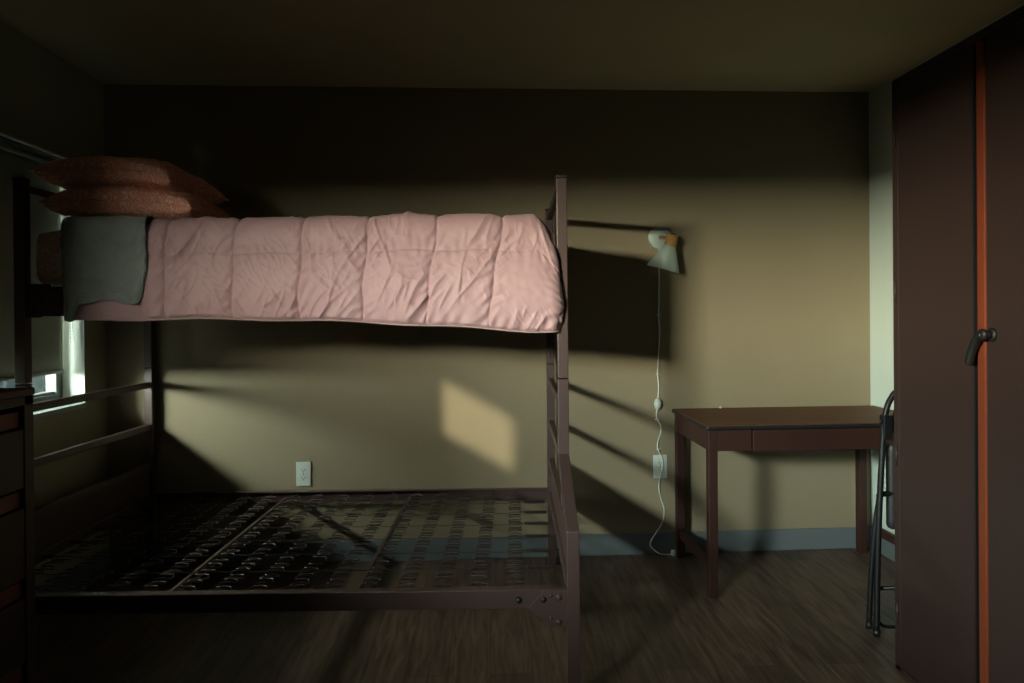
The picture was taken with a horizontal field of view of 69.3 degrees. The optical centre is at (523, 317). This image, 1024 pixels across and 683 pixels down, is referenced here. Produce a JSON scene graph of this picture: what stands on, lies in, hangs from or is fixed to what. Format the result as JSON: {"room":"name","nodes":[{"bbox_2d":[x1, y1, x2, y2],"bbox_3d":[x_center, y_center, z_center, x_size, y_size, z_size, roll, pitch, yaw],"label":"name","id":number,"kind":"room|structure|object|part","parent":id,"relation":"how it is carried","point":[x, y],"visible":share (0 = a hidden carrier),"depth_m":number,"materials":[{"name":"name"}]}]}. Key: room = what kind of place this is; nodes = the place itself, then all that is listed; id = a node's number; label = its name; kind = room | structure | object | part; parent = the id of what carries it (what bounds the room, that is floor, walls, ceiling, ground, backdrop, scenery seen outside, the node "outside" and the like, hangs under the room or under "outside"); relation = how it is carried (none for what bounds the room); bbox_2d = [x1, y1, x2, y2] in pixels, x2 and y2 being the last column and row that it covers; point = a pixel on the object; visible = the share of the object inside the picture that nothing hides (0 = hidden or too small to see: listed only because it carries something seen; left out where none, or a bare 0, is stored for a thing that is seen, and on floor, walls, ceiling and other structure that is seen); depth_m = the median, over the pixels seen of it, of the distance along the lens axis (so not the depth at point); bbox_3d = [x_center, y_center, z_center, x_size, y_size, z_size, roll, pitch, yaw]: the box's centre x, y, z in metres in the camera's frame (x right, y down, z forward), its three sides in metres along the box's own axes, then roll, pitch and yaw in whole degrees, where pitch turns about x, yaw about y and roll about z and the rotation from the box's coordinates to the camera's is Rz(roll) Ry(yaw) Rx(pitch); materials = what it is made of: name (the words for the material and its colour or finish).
{"room":"dorm room","nodes":[
{"label":"dorm room","id":0,"kind":"room"},
{"bbox_2d":[0,21,108,592],"bbox_3d":[-1.993,0.063,0.728,0.161,2.440,6.650,-1,0,-4],"label":"wall","id":1,"kind":"structure","parent":0,"point":[47,102],"depth_m":3.33,"materials":[{"name":"paint"}]},
{"bbox_2d":[1,132,86,419],"bbox_3d":[-2.120,-0.148,2.916,0.166,1.158,1.197,-1,0,-4],"label":"window","id":2,"kind":"structure","parent":1,"relation":"in","point":[71,382],"depth_m":3.51,"materials":[{"name":"grey"}]},
{"bbox_2d":[0,132,72,381],"bbox_3d":[-2.096,-0.231,2.915,0.098,0.988,1.196,-1,0,-3],"label":"roller blind","id":3,"kind":"object","parent":2,"relation":"attached to","point":[17,156],"visible":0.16,"depth_m":3.17,"materials":[{"name":"beige fabric"}]},
{"bbox_3d":[-2.058,-0.721,2.915,0.013,0.009,1.196,-1,0,-4],"label":"head rail","id":4,"kind":"part","parent":3,"relation":"part of","materials":[{"name":"white metal"}]},
{"bbox_3d":[-2.176,-0.158,2.913,0.054,1.135,1.195,-1,0,-4],"label":"frame","id":5,"kind":"part","parent":2,"relation":"part of","materials":[{"name":"grey"}]},
{"bbox_3d":[-2.089,0.419,2.921,0.112,0.024,1.195,-1,0,-4],"label":"sill","id":6,"kind":"part","parent":2,"relation":"part of","materials":[{"name":"grey paint"}]},
{"bbox_2d":[36,548,109,620],"bbox_3d":[-1.896,1.226,0.729,0.011,0.112,6.030,-1,0,-4],"label":"baseboard","id":7,"kind":"structure","parent":1,"relation":"attached to","point":[75,579],"depth_m":3.44,"materials":[{"name":"grey plastic"}]},
{"bbox_2d":[36,548,913,682],"bbox_3d":[0.042,1.325,0.808,4.260,0.120,6.600,-1,0,-3],"label":"floor","id":8,"kind":"structure","parent":0,"point":[777,616],"depth_m":2.97,"materials":[{"name":"brown wood"}]},
{"bbox_2d":[0,388,35,682],"bbox_3d":[-1.722,0.748,1.876,0.480,1.055,0.807,-1,0,-3],"label":"dresser","id":9,"kind":"object","parent":8,"relation":"on","point":[17,515],"visible":1,"depth_m":2.21,"materials":[{"name":"laminate"}]},
{"bbox_3d":[-1.521,0.311,1.885,0.030,0.046,0.706,-1,0,-3],"label":"finger pull","id":10,"kind":"part","parent":9,"relation":"part of","materials":[{"name":"red wood"}]},
{"bbox_3d":[-1.519,0.551,1.886,0.030,0.046,0.706,-1,0,-3],"label":"finger pull","id":11,"kind":"part","parent":9,"relation":"part of","materials":[{"name":"red wood"}]},
{"bbox_3d":[-1.516,0.823,1.887,0.030,0.046,0.706,-1,0,-3],"label":"finger pull","id":12,"kind":"part","parent":9,"relation":"part of","materials":[{"name":"red wood"}]},
{"bbox_3d":[-1.514,1.076,1.888,0.030,0.046,0.706,-1,0,-3],"label":"finger pull","id":13,"kind":"part","parent":9,"relation":"part of","materials":[{"name":"red wood"}]},
{"bbox_3d":[-1.501,0.428,1.886,0.018,0.179,0.706,-1,0,-3],"label":"drawer","id":14,"kind":"part","parent":9,"relation":"part of","materials":[{"name":"laminate"}]},
{"bbox_3d":[-1.498,0.684,1.887,0.018,0.211,0.706,-1,0,-3],"label":"drawer","id":15,"kind":"part","parent":9,"relation":"part of","materials":[{"name":"laminate"}]},
{"bbox_3d":[-1.496,0.947,1.888,0.018,0.192,0.706,-1,0,-3],"label":"drawer","id":16,"kind":"part","parent":9,"relation":"part of","materials":[{"name":"laminate"}]},
{"bbox_2d":[12,174,580,682],"bbox_3d":[-0.859,0.365,3.045,2.053,1.796,1.412,0,0,-1],"label":"bunk bed","id":17,"kind":"object","parent":8,"relation":"on","point":[62,523],"visible":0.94,"depth_m":2.77,"materials":[{"name":"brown metal"}]},
{"bbox_3d":[-1.864,-0.128,2.758,0.040,0.748,0.040,0,0,-1],"label":"post","id":18,"kind":"part","parent":17,"relation":"part of","materials":[{"name":"grey metal"}]},
{"bbox_3d":[-1.853,0.757,2.557,0.041,1.016,0.450,0,0,-1],"label":"post","id":19,"kind":"part","parent":17,"relation":"part of","materials":[{"name":"grey metal"}]},
{"bbox_3d":[-1.778,-0.061,2.748,0.130,0.125,0.005,0,0,-1],"label":"gusset plate","id":20,"kind":"part","parent":17,"relation":"part of","materials":[{"name":"grey metal"}]},
{"bbox_2d":[36,230,61,285],"bbox_3d":[-0.919,-0.235,3.233,1.847,0.234,0.938,0,0,-1],"label":"mattress","id":21,"kind":"object","parent":17,"relation":"on","point":[48,250],"visible":0.02,"depth_m":2.77,"materials":[{"name":"brown fabric"}]},
{"bbox_2d":[73,211,563,332],"bbox_3d":[-0.764,-0.168,3.187,1.822,0.462,1.039,0,0,-1],"label":"comforter","id":22,"kind":"object","parent":21,"relation":"on","point":[481,271],"visible":0.95,"depth_m":2.71,"materials":[{"name":"pink fabric"}]},
{"bbox_2d":[60,215,158,321],"bbox_3d":[-1.524,-0.183,2.988,0.312,0.399,0.624,0,0,-1],"label":"blanket","id":23,"kind":"object","parent":22,"relation":"on","point":[104,258],"visible":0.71,"depth_m":2.69,"materials":[{"name":"grey fabric"}]},
{"bbox_2d":[39,184,230,220],"bbox_3d":[-1.567,-0.461,3.075,0.569,0.169,0.504,-1,0,-3],"label":"pillow","id":24,"kind":"object","parent":23,"relation":"on","point":[97,200],"visible":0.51,"depth_m":2.85,"materials":[{"name":"fabric"}]},
{"bbox_2d":[27,156,228,203],"bbox_3d":[-1.618,-0.567,3.094,0.564,0.170,0.504,0,0,3],"label":"pillow","id":25,"kind":"object","parent":24,"relation":"on","point":[86,171],"visible":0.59,"depth_m":2.88,"materials":[{"name":"fabric"}]},
{"bbox_3d":[-0.859,-0.067,2.780,1.969,0.111,0.034,0,0,-1],"label":"rail","id":26,"kind":"part","parent":17,"relation":"part of","materials":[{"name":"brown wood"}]},
{"bbox_3d":[-1.859,0.828,3.035,0.005,0.142,1.325,0,0,-1],"label":"panel","id":27,"kind":"part","parent":17,"relation":"part of","materials":[{"name":"brown wood"}]},
{"bbox_3d":[-1.858,0.916,3.035,0.030,0.040,1.325,0,0,-1],"label":"rail","id":28,"kind":"part","parent":17,"relation":"part of","materials":[{"name":"brown wood"}]},
{"bbox_3d":[-1.877,-0.132,3.713,0.040,0.765,0.040,0,0,-1],"label":"post","id":29,"kind":"part","parent":17,"relation":"part of","materials":[{"name":"grey metal"}]},
{"bbox_3d":[-1.869,0.757,3.717,0.040,1.007,0.040,0,0,-1],"label":"post","id":30,"kind":"part","parent":17,"relation":"part of","materials":[{"name":"brown wood"}]},
{"bbox_3d":[-0.845,0.906,2.369,1.969,0.059,0.034,0,0,-1],"label":"rail","id":31,"kind":"part","parent":17,"relation":"part of","materials":[{"name":"grey metal"}]},
{"bbox_3d":[-0.863,0.900,3.728,1.969,0.059,0.034,0,0,-1],"label":"rail","id":32,"kind":"part","parent":17,"relation":"part of","materials":[{"name":"grey metal"}]},
{"bbox_3d":[0.078,0.930,2.362,0.125,0.120,0.004,0,0,-1],"label":"gusset plate","id":33,"kind":"part","parent":17,"relation":"part of","materials":[{"name":"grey metal"}]},
{"bbox_3d":[0.132,-0.149,3.740,0.040,0.765,0.040,0,0,-1],"label":"post","id":34,"kind":"part","parent":17,"relation":"part of","materials":[{"name":"brown wood"}]},
{"bbox_3d":[0.140,0.740,3.744,0.040,1.007,0.040,0,0,-1],"label":"post","id":35,"kind":"part","parent":17,"relation":"part of","materials":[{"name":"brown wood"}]},
{"bbox_3d":[0.150,0.899,3.062,0.030,0.040,1.325,0,0,-1],"label":"rail","id":36,"kind":"part","parent":17,"relation":"part of","materials":[{"name":"brown wood"}]},
{"bbox_3d":[0.150,0.811,3.061,0.005,0.142,1.325,0,0,-1],"label":"panel","id":37,"kind":"part","parent":17,"relation":"part of","materials":[{"name":"grey metal"}]},
{"bbox_3d":[0.145,-0.146,2.785,0.040,0.748,0.040,0,0,-1],"label":"post","id":38,"kind":"part","parent":17,"relation":"part of","materials":[{"name":"grey metal"}]},
{"bbox_3d":[0.155,0.740,2.584,0.041,1.016,0.450,0,0,-1],"label":"post","id":39,"kind":"part","parent":17,"relation":"part of","materials":[{"name":"grey metal"}]},
{"bbox_2d":[672,405,894,597],"bbox_3d":[1.337,0.858,3.608,1.087,0.768,0.603,-1,0,-3],"label":"desk","id":40,"kind":"object","parent":8,"relation":"on","point":[804,428],"visible":0.76,"depth_m":3.36,"materials":[{"name":"brown wood"}]},
{"bbox_3d":[0.812,0.872,3.846,0.042,0.746,0.042,-1,0,-3],"label":"leg","id":41,"kind":"part","parent":40,"relation":"part of","materials":[{"name":"brown wood"}]},
{"bbox_3d":[0.843,0.874,3.311,0.042,0.746,0.042,-1,0,-3],"label":"leg","id":42,"kind":"part","parent":40,"relation":"part of","materials":[{"name":"brown wood"}]},
{"bbox_3d":[1.427,0.546,3.328,0.814,0.096,0.020,-1,0,-3],"label":"drawer","id":43,"kind":"part","parent":40,"relation":"part of","materials":[{"name":"brown wood"}]},
{"bbox_3d":[1.777,0.864,3.902,0.042,0.746,0.042,-1,0,-3],"label":"leg","id":44,"kind":"part","parent":40,"relation":"part of","materials":[{"name":"brown wood"}]},
{"bbox_2d":[866,390,894,636],"bbox_3d":[1.624,0.757,2.941,0.528,0.970,0.099,-1,0,-3],"label":"folding chair","id":45,"kind":"object","parent":8,"relation":"on","point":[886,421],"visible":0.34,"depth_m":2.91,"materials":[{"name":"black metal"}]},
{"bbox_3d":[1.613,0.957,2.961,0.483,0.551,0.055,-1,0,-3],"label":"leg","id":46,"kind":"part","parent":45,"relation":"part of","materials":[{"name":"black metal"}]},
{"bbox_3d":[1.618,0.669,2.955,0.348,0.345,0.044,-1,0,-3],"label":"seat","id":47,"kind":"part","parent":45,"relation":"part of","materials":[{"name":"black plastic"}]},
{"bbox_2d":[892,5,1023,682],"bbox_3d":[1.619,0.203,2.177,0.646,2.085,0.950,-1,0,-3],"label":"wardrobe","id":48,"kind":"object","parent":8,"relation":"on","point":[958,115],"visible":1,"depth_m":2.26,"materials":[{"name":"laminate"}]},
{"bbox_3d":[1.339,0.214,2.408,0.018,2.037,0.420,-1,0,-3],"label":"door","id":49,"kind":"part","parent":48,"relation":"part of","materials":[{"name":"laminate"}]},
{"bbox_3d":[1.318,0.085,2.144,0.042,0.109,0.093,-1,0,-3],"label":"handle","id":50,"kind":"part","parent":48,"relation":"part of","materials":[{"name":"black plastic"}]},
{"bbox_3d":[1.361,0.216,1.936,0.020,2.037,0.414,-1,0,-3],"label":"door","id":51,"kind":"part","parent":48,"relation":"part of","materials":[{"name":"laminate"}]},
{"bbox_2d":[104,84,870,546],"bbox_3d":[-0.117,0.032,3.929,4.250,2.440,0.150,-1,0,-4],"label":"wall","id":52,"kind":"structure","parent":0,"point":[764,195],"depth_m":3.87,"materials":[{"name":"beige paint"}]},
{"bbox_2d":[296,462,310,485],"bbox_3d":[-1.124,0.802,3.788,0.074,0.123,0.009,-1,0,-4],"label":"wall outlet","id":53,"kind":"object","parent":52,"relation":"attached to","point":[303,469],"visible":1,"depth_m":3.79,"materials":[{"name":"grey plastic"}]},
{"bbox_2d":[300,475,306,480],"bbox_3d":[-1.124,0.821,3.786,0.034,0.027,0.004,-1,0,-4],"label":"receptacle","id":54,"kind":"object","parent":53,"relation":"attached to","point":[302,477],"depth_m":3.78,"materials":[{"name":"white plastic"}]},
{"bbox_2d":[300,468,306,472],"bbox_3d":[-1.124,0.782,3.786,0.034,0.027,0.004,-1,0,-4],"label":"receptacle","id":55,"kind":"object","parent":53,"relation":"attached to","point":[302,470],"depth_m":3.78,"materials":[{"name":"white plastic"}]},
{"bbox_2d":[108,527,871,569],"bbox_3d":[-0.112,1.197,3.851,3.990,0.112,0.012,-1,0,-4],"label":"baseboard","id":56,"kind":"structure","parent":52,"relation":"attached to","point":[838,537],"depth_m":3.85,"materials":[{"name":"grey plastic"}]},
{"bbox_2d":[653,455,666,477],"bbox_3d":[0.720,0.786,3.904,0.074,0.123,0.009,-1,0,-4],"label":"wall outlet","id":57,"kind":"object","parent":52,"relation":"attached to","point":[657,462],"visible":1,"depth_m":3.90,"materials":[{"name":"grey plastic"}]},
{"bbox_2d":[647,226,678,555],"bbox_3d":[0.732,0.384,3.836,0.175,1.721,0.171,-1,0,-4],"label":"wall lamp","id":58,"kind":"object","parent":52,"relation":"attached to","point":[659,237],"visible":0.99,"depth_m":3.87,"materials":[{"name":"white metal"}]},
{"bbox_2d":[654,398,660,409],"bbox_3d":[0.705,0.455,3.892,0.038,0.061,0.038,-1,0,-4],"label":"switch","id":59,"kind":"object","parent":58,"relation":"attached to","point":[657,403],"depth_m":3.88,"materials":[{"name":"grey plastic"}]},
{"bbox_3d":[0.709,0.030,3.898,0.024,0.850,0.006,-1,0,-4],"label":"cord","id":60,"kind":"part","parent":58,"relation":"part of","materials":[{"name":"white plastic"}]},
{"bbox_3d":[0.722,0.861,3.886,0.125,0.763,0.041,-1,0,-4],"label":"cord","id":61,"kind":"part","parent":58,"relation":"part of","materials":[{"name":"white plastic"}]},
{"bbox_3d":[0.722,-0.302,3.832,0.166,0.157,0.171,-1,0,-4],"label":"lamp shade","id":62,"kind":"part","parent":58,"relation":"part of","materials":[{"name":"grey ceramic"}]},
{"bbox_2d":[0,0,1023,91],"bbox_3d":[0.021,-1.225,0.797,4.260,0.100,6.600,-1,0,-3],"label":"ceiling","id":63,"kind":"structure","parent":0,"point":[692,45],"depth_m":3.16,"materials":[{"name":"paint"}]},
{"bbox_2d":[869,2,1023,534],"bbox_3d":[2.082,0.027,0.953,0.150,2.440,6.300,-1,0,-3],"label":"wall","id":64,"kind":"structure","parent":0,"point":[880,98],"depth_m":3.86,"materials":[{"name":"beige paint"}]},
{"bbox_2d":[881,538,894,561],"bbox_3d":[2.014,1.192,0.881,0.011,0.112,6.133,-1,0,-3],"label":"baseboard","id":65,"kind":"structure","parent":64,"relation":"attached to","point":[887,548],"depth_m":3.79,"materials":[{"name":"grey paint"}]},
{"label":"outside","id":66,"kind":"structure","parent":0,"visible":0},
{"bbox_3d":[-8.151,1.691,-0.390,11.650,0.100,28.000,-1,0,-3],"label":"ground","id":67,"kind":"structure","parent":66,"visible":0},
{"bbox_2d":[0,375,45,392],"bbox_3d":[-4.813,0.510,5.475,0.132,2.150,8.800,-1,0,-3],"label":"slatted fence","id":68,"kind":"object","parent":67,"relation":"on","point":[39,382],"visible":0.02,"depth_m":7.53,"materials":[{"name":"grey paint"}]}
]}

